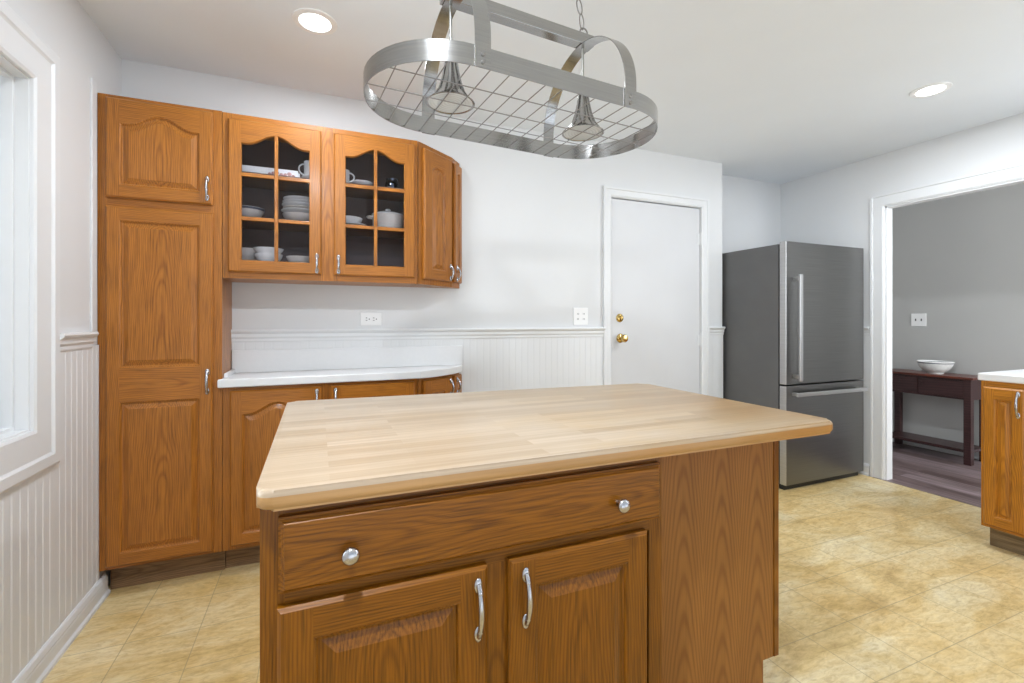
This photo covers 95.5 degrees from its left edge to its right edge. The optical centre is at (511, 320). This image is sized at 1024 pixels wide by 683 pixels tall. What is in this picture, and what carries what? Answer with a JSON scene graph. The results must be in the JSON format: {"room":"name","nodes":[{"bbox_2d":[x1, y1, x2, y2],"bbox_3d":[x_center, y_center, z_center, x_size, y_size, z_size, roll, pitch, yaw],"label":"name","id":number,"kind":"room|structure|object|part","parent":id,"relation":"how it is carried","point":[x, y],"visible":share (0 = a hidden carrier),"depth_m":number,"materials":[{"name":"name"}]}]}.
{"room":"kitchen","nodes":[
{"label":"kitchen","id":0,"kind":"room"},
{"bbox_2d":[0,0,121,682],"bbox_3d":[-1.173,-0.035,0.366,0.129,2.491,4.079,0,0,-23],"label":"wall","id":1,"kind":"structure","parent":0,"point":[49,522],"depth_m":1.77,"materials":[{"name":"white paint"}]},
{"bbox_2d":[0,0,59,494],"bbox_3d":[-1.419,-0.222,0.977,0.144,1.471,1.491,0,0,-23],"label":"window","id":2,"kind":"structure","parent":1,"relation":"in","point":[29,68],"depth_m":1.54,"materials":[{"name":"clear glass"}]},
{"bbox_2d":[12,574,110,682],"bbox_3d":[-1.058,1.166,0.290,0.024,0.090,3.850,0,0,-23],"label":"baseboard","id":3,"kind":"structure","parent":1,"relation":"attached to","point":[51,652],"depth_m":1.71,"materials":[{"name":"white wood"}]},
{"bbox_2d":[60,332,98,351],"bbox_3d":[-1.701,0.079,1.821,0.034,0.068,0.285,0,0,-23],"label":"trim","id":4,"kind":"structure","parent":1,"relation":"attached to","point":[75,340],"depth_m":1.81,"materials":[{"name":"white wood"}]},
{"bbox_2d":[90,78,96,331],"bbox_3d":[-1.780,-0.489,1.979,0.008,1.069,0.047,0,0,-23],"label":"trim","id":5,"kind":"structure","parent":1,"relation":"attached to","point":[93,85],"depth_m":1.97,"materials":[{"name":"white paint"}]},
{"bbox_2d":[122,59,722,397],"bbox_3d":[-0.218,-0.035,3.153,4.036,2.491,0.349,0,0,-23],"label":"wall","id":6,"kind":"structure","parent":0,"point":[532,224],"depth_m":3.03,"materials":[{"name":"white paint"}]},
{"bbox_2d":[223,112,417,286],"bbox_3d":[-0.986,-0.597,2.478,0.921,0.785,0.320,0,0,-23],"label":"upper cabinet","id":7,"kind":"object","parent":6,"relation":"attached to","point":[338,252],"visible":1,"depth_m":2.41,"materials":[{"name":"brown wood"}]},
{"bbox_2d":[242,247,256,260],"bbox_3d":[-1.367,-0.329,2.408,0.120,0.085,0.120,0,0,-23],"label":"cup","id":8,"kind":"object","parent":7,"relation":"on","point":[247,253],"visible":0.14,"depth_m":2.36,"materials":[{"name":"white ceramic"}]},
{"bbox_2d":[242,205,264,217],"bbox_3d":[-1.335,-0.538,2.358,0.146,0.062,0.146,0,0,-23],"label":"bowl","id":9,"kind":"object","parent":7,"relation":"on","point":[247,211],"visible":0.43,"depth_m":2.31,"materials":[{"name":"ceramic"}]},
{"bbox_2d":[254,253,282,261],"bbox_3d":[-1.233,-0.311,2.355,0.132,0.050,0.132,0,0,-23],"label":"ramekin","id":10,"kind":"object","parent":7,"relation":"on","point":[259,256],"visible":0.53,"depth_m":2.31,"materials":[{"name":"white ceramic"}]},
{"bbox_2d":[253,247,283,253],"bbox_3d":[-1.233,-0.347,2.355,0.140,0.036,0.140,0,0,-23],"label":"ramekin","id":11,"kind":"object","parent":10,"relation":"on","point":[256,249],"visible":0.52,"depth_m":2.30,"materials":[{"name":"white ceramic"}]},
{"bbox_2d":[242,165,299,176],"bbox_3d":[-1.256,-0.755,2.390,0.306,0.055,0.138,0,0,-23],"label":"serving tray","id":12,"kind":"object","parent":7,"relation":"on","point":[246,168],"visible":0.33,"depth_m":2.33,"materials":[{"name":"ceramic"}]},
{"bbox_3d":[-1.154,-0.598,2.277,0.410,0.727,0.020,0,0,-23],"label":"door","id":13,"kind":"part","parent":7,"relation":"part of","materials":[{"name":"brown wood"}]},
{"bbox_2d":[282,212,308,220],"bbox_3d":[-1.117,-0.532,2.459,0.176,0.050,0.176,0,0,-23],"label":"bowl","id":14,"kind":"object","parent":7,"relation":"on","point":[300,216],"visible":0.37,"depth_m":2.39,"materials":[{"name":"white ceramic"}]},
{"bbox_2d":[281,207,308,212],"bbox_3d":[-1.117,-0.566,2.459,0.188,0.023,0.188,0,0,-23],"label":"plate","id":15,"kind":"object","parent":14,"relation":"on","point":[292,209],"visible":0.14,"depth_m":2.39,"materials":[{"name":"white ceramic"}]},
{"bbox_2d":[283,205,308,208],"bbox_3d":[-1.117,-0.582,2.459,0.172,0.023,0.172,0,0,-23],"label":"plate","id":16,"kind":"object","parent":15,"relation":"on","point":[285,206],"visible":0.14,"depth_m":2.39,"materials":[{"name":"white ceramic"}]},
{"bbox_2d":[282,202,308,205],"bbox_3d":[-1.117,-0.597,2.459,0.182,0.023,0.182,0,0,-23],"label":"plate","id":17,"kind":"object","parent":16,"relation":"on","point":[284,203],"visible":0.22,"depth_m":2.38,"materials":[{"name":"white ceramic"}]},
{"bbox_2d":[282,199,308,202],"bbox_3d":[-1.117,-0.613,2.459,0.176,0.023,0.176,0,0,-23],"label":"plate","id":18,"kind":"object","parent":17,"relation":"on","point":[284,200],"visible":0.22,"depth_m":2.39,"materials":[{"name":"white ceramic"}]},
{"bbox_2d":[283,195,308,199],"bbox_3d":[-1.117,-0.629,2.459,0.168,0.025,0.168,0,0,-23],"label":"plate","id":19,"kind":"object","parent":18,"relation":"on","point":[291,196],"visible":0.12,"depth_m":2.39,"materials":[{"name":"white ceramic"}]},
{"bbox_2d":[286,256,308,262],"bbox_3d":[-1.114,-0.310,2.439,0.128,0.048,0.128,0,0,-23],"label":"shallow dish","id":20,"kind":"object","parent":7,"relation":"on","point":[302,259],"visible":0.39,"depth_m":2.39,"materials":[{"name":"white ceramic"}]},
{"bbox_3d":[-0.976,-0.288,2.326,0.018,0.103,0.031,0,0,-23],"label":"handle","id":21,"kind":"part","parent":7,"relation":"part of","materials":[{"name":"silver metal"}]},
{"bbox_2d":[242,171,403,201],"bbox_3d":[-0.999,-0.718,2.508,0.887,0.018,0.227,0,0,-23],"label":"shelf","id":22,"kind":"object","parent":7,"relation":"attached to","point":[248,183],"depth_m":2.51,"materials":[{"name":"brown wood"}]},
{"bbox_2d":[242,220,403,238],"bbox_3d":[-0.999,-0.498,2.508,0.887,0.018,0.227,0,0,-23],"label":"shelf","id":23,"kind":"object","parent":7,"relation":"attached to","point":[247,226],"depth_m":2.51,"materials":[{"name":"brown wood"}]},
{"bbox_3d":[-0.999,-0.599,2.510,0.889,0.745,0.250,0,0,-23],"label":"panel","id":24,"kind":"part","parent":7,"relation":"part of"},
{"bbox_3d":[-0.882,-0.288,2.365,0.018,0.103,0.031,0,0,-23],"label":"handle","id":25,"kind":"part","parent":7,"relation":"part of","materials":[{"name":"silver metal"}]},
{"bbox_2d":[346,169,354,182],"bbox_3d":[-0.893,-0.766,2.493,0.094,0.078,0.068,0,0,-23],"label":"mug","id":26,"kind":"object","parent":7,"relation":"on","point":[348,173],"visible":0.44,"depth_m":2.48,"materials":[{"name":"white ceramic"}]},
{"bbox_2d":[346,222,366,225],"bbox_3d":[-0.883,-0.516,2.546,0.170,0.017,0.170,0,0,-23],"label":"plate","id":27,"kind":"object","parent":7,"relation":"on","point":[351,223],"visible":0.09,"depth_m":2.48,"materials":[{"name":"white ceramic"}]},
{"bbox_2d":[346,215,362,222],"bbox_3d":[-0.892,-0.537,2.542,0.144,0.048,0.144,0,0,-23],"label":"bowl","id":28,"kind":"object","parent":27,"relation":"on","point":[355,219],"visible":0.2,"depth_m":2.49,"materials":[{"name":"white ceramic"}]},
{"bbox_2d":[351,180,372,184],"bbox_3d":[-0.821,-0.742,2.545,0.112,0.029,0.112,0,0,-23],"label":"plate","id":29,"kind":"object","parent":7,"relation":"on","point":[366,182],"visible":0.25,"depth_m":2.50,"materials":[{"name":"white ceramic"}]},
{"bbox_3d":[-0.721,-0.598,2.458,0.412,0.727,0.020,0,0,-23],"label":"door","id":30,"kind":"part","parent":7,"relation":"part of","materials":[{"name":"brown wood"}]},
{"bbox_2d":[366,209,403,227],"bbox_3d":[-0.697,-0.569,2.613,0.203,0.122,0.178,0,0,16],"label":"pot","id":31,"kind":"object","parent":7,"relation":"on","point":[387,218],"visible":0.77,"depth_m":2.54,"materials":[{"name":"white ceramic"}]},
{"bbox_3d":[-0.697,-0.609,2.613,0.178,0.041,0.178,0,0,-23],"label":"lid","id":32,"kind":"part","parent":31,"relation":"part of","materials":[{"name":"white ceramic"}]},
{"bbox_2d":[385,178,398,187],"bbox_3d":[-0.676,-0.762,2.622,0.080,0.070,0.080,0,0,-23],"label":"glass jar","id":33,"kind":"object","parent":7,"relation":"on","point":[389,182],"visible":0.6,"depth_m":2.60,"materials":[{"name":"black glass"}]},
{"bbox_3d":[-1.045,-0.738,2.430,0.100,0.021,0.100,0,0,-23],"label":"plate","id":34,"kind":"object","parent":7,"relation":"on","visible":0},
{"bbox_2d":[298,160,308,174],"bbox_3d":[-1.063,-0.781,2.422,0.092,0.092,0.066,0,0,-23],"label":"mug","id":35,"kind":"object","parent":34,"relation":"on","point":[306,163],"visible":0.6,"depth_m":2.40,"materials":[{"name":"white ceramic"}]},
{"bbox_2d":[232,346,461,372],"bbox_3d":[-0.891,0.214,2.680,1.250,0.118,0.020,0,0,-23],"label":"backsplash","id":36,"kind":"structure","parent":6,"relation":"attached to","point":[243,361],"depth_m":2.64,"materials":[{"name":"white paint"}]},
{"bbox_2d":[360,313,380,325],"bbox_3d":[-0.824,-0.011,2.717,0.118,0.076,0.007,0,0,-23],"label":"wall outlet","id":37,"kind":"object","parent":6,"relation":"attached to","point":[366,319],"visible":1,"depth_m":2.71,"materials":[{"name":"white plastic"}]},
{"bbox_2d":[231,327,605,342],"bbox_3d":[-0.405,0.079,2.878,2.306,0.068,0.034,0,0,-23],"label":"trim","id":38,"kind":"structure","parent":6,"relation":"attached to","point":[241,335],"depth_m":2.76,"materials":[{"name":"white wood"}]},
{"bbox_2d":[410,141,461,288],"bbox_3d":[-0.419,-0.597,2.743,0.322,0.785,0.269,0,0,-23],"label":"upper cabinet","id":39,"kind":"object","parent":6,"relation":"attached to","point":[439,174],"visible":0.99,"depth_m":2.67,"materials":[{"name":"brown wood"}]},
{"bbox_3d":[-0.427,-0.598,2.683,0.020,0.727,0.245,0,0,31],"label":"door","id":40,"kind":"part","parent":39,"relation":"part of","materials":[{"name":"brown wood"}]},
{"bbox_3d":[-0.355,-0.288,2.759,0.031,0.103,0.018,0,0,31],"label":"handle","id":41,"kind":"part","parent":39,"relation":"part of","materials":[{"name":"silver metal"}]},
{"bbox_3d":[-0.336,-0.598,2.867,0.020,0.727,0.108,0,0,16],"label":"door","id":42,"kind":"part","parent":39,"relation":"part of","materials":[{"name":"brown wood"}]},
{"bbox_3d":[-0.323,-0.288,2.828,0.031,0.103,0.018,0,0,16],"label":"handle","id":43,"kind":"part","parent":39,"relation":"part of","materials":[{"name":"silver metal"}]},
{"bbox_2d":[573,308,587,324],"bbox_3d":[0.482,-0.032,3.262,0.118,0.120,0.007,0,0,-23],"label":"wall outlet","id":44,"kind":"object","parent":6,"relation":"attached to","point":[580,315],"visible":1,"depth_m":3.26,"materials":[{"name":"white plastic"}]},
{"bbox_2d":[603,185,708,395],"bbox_3d":[1.094,0.121,3.551,0.987,2.179,0.185,0,0,-23],"label":"door","id":45,"kind":"structure","parent":6,"relation":"in","point":[656,244],"depth_m":3.52,"materials":[{"name":"white paint"}]},
{"bbox_3d":[0.804,0.126,3.367,0.066,0.066,0.069,0,0,-23],"label":"knob","id":46,"kind":"part","parent":45,"relation":"part of","materials":[{"name":"gold metal"}]},
{"bbox_2d":[709,327,725,334],"bbox_3d":[1.641,0.079,3.731,0.160,0.068,0.034,0,0,-23],"label":"trim","id":47,"kind":"structure","parent":6,"relation":"attached to","point":[712,330],"depth_m":3.73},
{"bbox_2d":[42,442,1023,682],"bbox_3d":[1.692,1.236,1.789,6.500,0.050,4.500,0,0,-23],"label":"floor","id":48,"kind":"structure","parent":0,"point":[881,581],"depth_m":1.99,"materials":[{"name":"tile"}]},
{"bbox_2d":[98,93,231,589],"bbox_3d":[-1.627,0.110,2.211,0.465,2.203,0.320,0,0,-23],"label":"pantry cabinet","id":49,"kind":"object","parent":48,"relation":"on","point":[165,298],"visible":0.99,"depth_m":2.09,"materials":[{"name":"brown wood"}]},
{"bbox_3d":[-1.583,0.285,2.098,0.398,1.578,0.020,0,0,-23],"label":"door","id":50,"kind":"part","parent":49,"relation":"part of","materials":[{"name":"brown wood"}]},
{"bbox_3d":[-1.583,-0.758,2.098,0.398,0.435,0.020,0,0,-23],"label":"door","id":51,"kind":"part","parent":49,"relation":"part of","materials":[{"name":"brown wood"}]},
{"bbox_3d":[-1.409,0.281,2.146,0.018,0.122,0.031,0,0,-23],"label":"handle","id":52,"kind":"part","parent":49,"relation":"part of","materials":[{"name":"silver metal"}]},
{"bbox_3d":[-1.409,-0.614,2.146,0.018,0.117,0.031,0,0,-23],"label":"handle","id":53,"kind":"part","parent":49,"relation":"part of","materials":[{"name":"silver metal"}]},
{"bbox_2d":[223,379,417,567],"bbox_3d":[-0.981,0.763,2.467,0.921,0.896,0.296,0,0,-23],"label":"base cabinet","id":54,"kind":"object","parent":48,"relation":"on","point":[252,416],"visible":0.43,"depth_m":2.23,"materials":[{"name":"brown wood"}]},
{"bbox_3d":[-1.150,0.700,2.279,0.402,0.737,0.020,0,0,-23],"label":"door","id":55,"kind":"part","parent":54,"relation":"part of","materials":[{"name":"brown wood"}]},
{"bbox_2d":[217,346,461,387],"bbox_3d":[-0.842,0.234,2.547,1.270,0.158,0.305,0,0,-23],"label":"countertop","id":56,"kind":"structure","parent":54,"relation":"on","point":[250,368],"depth_m":2.56,"materials":[{"name":"white stone"}]},
{"bbox_3d":[-0.728,0.700,2.455,0.426,0.737,0.020,0,0,-23],"label":"door","id":57,"kind":"part","parent":54,"relation":"part of","materials":[{"name":"brown wood"}]},
{"bbox_2d":[418,373,461,394],"bbox_3d":[-0.418,0.763,2.741,0.322,0.896,0.266,0,0,-23],"label":"base cabinet","id":58,"kind":"object","parent":48,"relation":"on","point":[452,383],"visible":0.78,"depth_m":2.70,"materials":[{"name":"brown wood"}]},
{"bbox_3d":[-0.427,0.700,2.683,0.020,0.737,0.245,0,0,31],"label":"door","id":59,"kind":"part","parent":58,"relation":"part of","materials":[{"name":"brown wood"}]},
{"bbox_3d":[-0.355,0.396,2.759,0.031,0.112,0.018,0,0,31],"label":"handle","id":60,"kind":"part","parent":58,"relation":"part of","materials":[{"name":"silver metal"}]},
{"bbox_3d":[-0.336,0.700,2.867,0.020,0.737,0.108,0,0,16],"label":"door","id":61,"kind":"part","parent":58,"relation":"part of","materials":[{"name":"brown wood"}]},
{"bbox_3d":[-0.323,0.396,2.828,0.031,0.112,0.018,0,0,16],"label":"handle","id":62,"kind":"part","parent":58,"relation":"part of","materials":[{"name":"silver metal"}]},
{"bbox_2d":[260,457,661,682],"bbox_3d":[-0.177,0.773,1.339,0.896,0.876,0.832,0,0,-23],"label":"base cabinet","id":63,"kind":"object","parent":48,"relation":"on","point":[555,577],"visible":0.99,"depth_m":0.96,"materials":[{"name":"brown wood"}]},
{"bbox_3d":[-0.297,0.430,0.855,0.033,0.033,0.030,0,0,-23],"label":"knob","id":64,"kind":"part","parent":63,"relation":"part of","materials":[{"name":"silver metal"}]},
{"bbox_3d":[-0.236,0.803,0.906,0.397,0.580,0.020,0,0,-23],"label":"door","id":65,"kind":"part","parent":63,"relation":"part of","materials":[{"name":"brown wood"}]},
{"bbox_3d":[-0.025,0.421,0.995,0.852,0.138,0.020,0,0,-23],"label":"drawer","id":66,"kind":"part","parent":63,"relation":"part of","materials":[{"name":"brown wood"}]},
{"bbox_3d":[-0.065,0.598,0.952,0.018,0.133,0.031,0,0,-23],"label":"handle","id":67,"kind":"part","parent":63,"relation":"part of","materials":[{"name":"silver metal"}]},
{"bbox_3d":[0.034,0.598,0.994,0.018,0.133,0.031,0,0,-23],"label":"handle","id":68,"kind":"part","parent":63,"relation":"part of","materials":[{"name":"silver metal"}]},
{"bbox_2d":[256,383,832,511],"bbox_3d":[0.074,0.316,1.555,1.541,0.037,0.993,0,0,-23],"label":"countertop","id":69,"kind":"structure","parent":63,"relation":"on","point":[326,451],"depth_m":1.21,"materials":[{"name":"brown wood"}]},
{"bbox_3d":[0.161,0.803,1.072,0.366,0.580,0.020,0,0,-23],"label":"door","id":70,"kind":"part","parent":63,"relation":"part of","materials":[{"name":"brown wood"}]},
{"bbox_3d":[0.258,0.430,1.086,0.033,0.033,0.030,0,0,-23],"label":"knob","id":71,"kind":"part","parent":63,"relation":"part of","materials":[{"name":"silver metal"}]},
{"bbox_2d":[662,441,778,682],"bbox_3d":[0.460,0.773,1.680,0.535,0.876,0.693,0,0,-23],"label":"panel","id":72,"kind":"object","parent":48,"relation":"on","point":[720,507],"visible":0.3,"depth_m":1.37,"materials":[{"name":"brown wood"}]},
{"bbox_3d":[0.697,0.694,1.778,0.022,0.715,0.693,0,0,-23],"label":"frame","id":73,"kind":"part","parent":72,"relation":"part of","materials":[{"name":"brown wood"}]},
{"bbox_2d":[722,241,867,489],"bbox_3d":[2.217,0.322,3.768,0.872,1.779,0.787,0,0,-23],"label":"refrigerator","id":74,"kind":"object","parent":48,"relation":"on","point":[793,312],"visible":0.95,"depth_m":3.48,"materials":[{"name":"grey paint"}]},
{"bbox_3d":[2.027,0.049,3.297,0.030,0.755,0.062,0,0,-23],"label":"handle","id":75,"kind":"part","parent":74,"relation":"part of","materials":[{"name":"silver metal"}]},
{"bbox_3d":[2.334,-0.057,3.486,0.872,1.022,0.051,0,0,-23],"label":"fridge door","id":76,"kind":"part","parent":74,"relation":"part of","materials":[{"name":"silver metal"}]},
{"bbox_3d":[2.334,0.818,3.486,0.872,0.707,0.051,0,0,-23],"label":"freezer door","id":77,"kind":"part","parent":74,"relation":"part of","materials":[{"name":"silver metal"}]},
{"bbox_3d":[2.348,0.521,3.431,0.775,0.028,0.062,0,0,-23],"label":"handle","id":78,"kind":"part","parent":74,"relation":"part of","materials":[{"name":"silver metal"}]},
{"bbox_2d":[892,369,980,465],"bbox_3d":[3.825,0.842,4.249,0.320,0.736,0.724,0,0,-23],"label":"console table","id":79,"kind":"object","parent":48,"relation":"on","point":[965,387],"visible":0.69,"depth_m":4.09,"materials":[{"name":"red wood"}]},
{"bbox_3d":[3.817,0.852,4.592,0.050,0.716,0.050,0,0,-23],"label":"leg","id":80,"kind":"part","parent":79,"relation":"part of","materials":[{"name":"brown wood"}]},
{"bbox_3d":[3.634,0.579,4.345,0.009,0.135,0.266,0,0,-23],"label":"drawer","id":81,"kind":"part","parent":79,"relation":"part of","materials":[{"name":"brown wood"}]},
{"bbox_2d":[916,360,954,373],"bbox_3d":[3.838,0.418,4.216,0.265,0.110,0.265,0,0,-23],"label":"enamel bowl","id":82,"kind":"object","parent":79,"relation":"on","point":[930,366],"visible":1,"depth_m":4.15,"materials":[{"name":"ceramic"}]},
{"bbox_2d":[892,431,980,452],"bbox_3d":[3.829,1.099,4.251,0.280,0.025,0.660,0,0,-23],"label":"shelf","id":83,"kind":"object","parent":79,"relation":"attached to","point":[916,438],"depth_m":4.19,"materials":[{"name":"brown wood"}]},
{"bbox_3d":[3.749,0.579,4.069,0.009,0.135,0.316,0,0,-23],"label":"drawer","id":84,"kind":"part","parent":79,"relation":"part of","materials":[{"name":"brown wood"}]},
{"bbox_3d":[3.837,0.852,3.907,0.050,0.716,0.050,0,0,-23],"label":"leg","id":85,"kind":"part","parent":79,"relation":"part of","materials":[{"name":"brown wood"}]},
{"bbox_3d":[4.063,0.852,4.002,0.050,0.716,0.050,0,0,-23],"label":"leg","id":86,"kind":"part","parent":79,"relation":"part of","materials":[{"name":"brown wood"}]},
{"bbox_2d":[981,380,1023,555],"bbox_3d":[3.194,0.766,1.736,0.708,0.890,1.946,0,0,-23],"label":"base cabinet","id":87,"kind":"object","parent":48,"relation":"on","point":[1002,403],"visible":0.99,"depth_m":2.43,"materials":[{"name":"brown wood"}]},
{"bbox_2d":[978,369,1023,383],"bbox_3d":[3.214,0.300,1.738,0.679,0.040,1.976,0,0,-23],"label":"countertop","id":88,"kind":"structure","parent":87,"relation":"on","point":[1009,376],"depth_m":2.45,"materials":[{"name":"white stone"}]},
{"bbox_3d":[2.566,0.429,2.363,0.031,0.140,0.018,0,0,-23],"label":"handle","id":89,"kind":"part","parent":87,"relation":"part of","materials":[{"name":"silver metal"}]},
{"bbox_2d":[78,0,1023,183],"bbox_3d":[1.646,-1.320,1.770,6.600,0.080,4.500,0,0,-23],"label":"ceiling","id":90,"kind":"structure","parent":0,"point":[772,91],"depth_m":2.29,"materials":[{"name":"paint"}]},
{"bbox_2d":[292,8,337,34],"bbox_3d":[-0.842,-1.277,1.989,0.180,0.006,0.180,0,0,-23],"label":"recessed light","id":91,"kind":"object","parent":90,"relation":"in","point":[314,21],"visible":1,"depth_m":1.98,"materials":[{"name":"white plastic"}]},
{"bbox_2d":[363,0,657,158],"bbox_3d":[0.033,-0.960,1.493,0.978,0.640,0.478,0,0,-27],"label":"pot rack","id":92,"kind":"object","parent":90,"relation":"hanging from","point":[450,97],"visible":1,"depth_m":1.43,"materials":[{"name":"metal"}]},
{"bbox_3d":[-0.184,-0.725,1.391,0.146,0.150,0.146,0,0,-27],"label":"lamp shade","id":93,"kind":"part","parent":92,"relation":"part of","materials":[{"name":"metal"}]},
{"bbox_3d":[-0.184,-0.871,1.391,0.009,0.145,0.009,0,0,-27],"label":"rod","id":94,"kind":"part","parent":92,"relation":"part of","materials":[{"name":"metal"}]},
{"bbox_3d":[0.231,-1.128,1.595,0.070,0.303,0.025,0,0,-27],"label":"chain","id":95,"kind":"part","parent":92,"relation":"part of","materials":[{"name":"metal"}]},
{"bbox_3d":[0.245,-0.871,1.611,0.009,0.145,0.009,0,0,-27],"label":"rod","id":96,"kind":"part","parent":92,"relation":"part of","materials":[{"name":"metal"}]},
{"bbox_3d":[0.245,-0.725,1.611,0.146,0.150,0.146,0,0,-27],"label":"lamp shade","id":97,"kind":"part","parent":92,"relation":"part of","materials":[{"name":"metal"}]},
{"bbox_2d":[909,82,952,97],"bbox_3d":[2.318,-1.277,2.575,0.180,0.006,0.180,0,0,-23],"label":"recessed light","id":98,"kind":"object","parent":90,"relation":"in","point":[932,89],"visible":1,"depth_m":2.57,"materials":[{"name":"white plastic"}]},
{"bbox_2d":[722,175,780,252],"bbox_3d":[2.076,-0.035,4.234,1.030,2.491,0.120,0,0,-23],"label":"wall","id":99,"kind":"structure","parent":0,"point":[751,209],"depth_m":4.19,"materials":[{"name":"white paint"}]},
{"bbox_2d":[781,112,1023,463],"bbox_3d":[3.367,-0.035,2.378,0.074,2.491,4.299,0,0,-23],"label":"wall","id":100,"kind":"structure","parent":0,"point":[832,206],"depth_m":3.65,"materials":[{"name":"white paint"}]},
{"bbox_2d":[858,463,869,475],"bbox_3d":[2.643,1.166,3.989,0.024,0.090,0.769,0,0,-23],"label":"baseboard","id":101,"kind":"structure","parent":100,"relation":"attached to","point":[866,471],"depth_m":3.65,"materials":[{"name":"white wood"}]},
{"bbox_2d":[864,327,869,334],"bbox_3d":[2.647,0.079,3.990,0.034,0.068,0.769,0,0,-23],"label":"trim","id":102,"kind":"structure","parent":100,"relation":"attached to","point":[866,329],"depth_m":3.65,"materials":[{"name":"white wood"}]},
{"bbox_2d":[870,162,1023,479],"bbox_3d":[3.027,0.121,3.180,0.089,2.180,1.010,0,0,-23],"label":"trim","id":103,"kind":"structure","parent":100,"relation":"attached to","point":[881,206],"depth_m":3.55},
{"bbox_2d":[892,183,1023,445],"bbox_3d":[4.609,-0.035,2.978,0.100,2.491,4.450,0,0,-23],"label":"wall","id":104,"kind":"structure","parent":0,"point":[958,261],"depth_m":4.23,"materials":[{"name":"grey paint"}]},
{"bbox_2d":[911,313,925,325],"bbox_3d":[3.922,-0.011,4.484,0.007,0.122,0.122,0,0,-23],"label":"light switch","id":105,"kind":"object","parent":104,"relation":"attached to","point":[916,319],"visible":1,"depth_m":4.48,"materials":[{"name":"white plastic"}]},
{"bbox_2d":[892,438,978,459],"bbox_3d":[4.571,1.166,2.908,0.024,0.090,4.350,0,0,-23],"label":"baseboard","id":106,"kind":"structure","parent":104,"relation":"attached to","point":[976,454],"depth_m":4.34,"materials":[{"name":"grey wood"}]}
]}

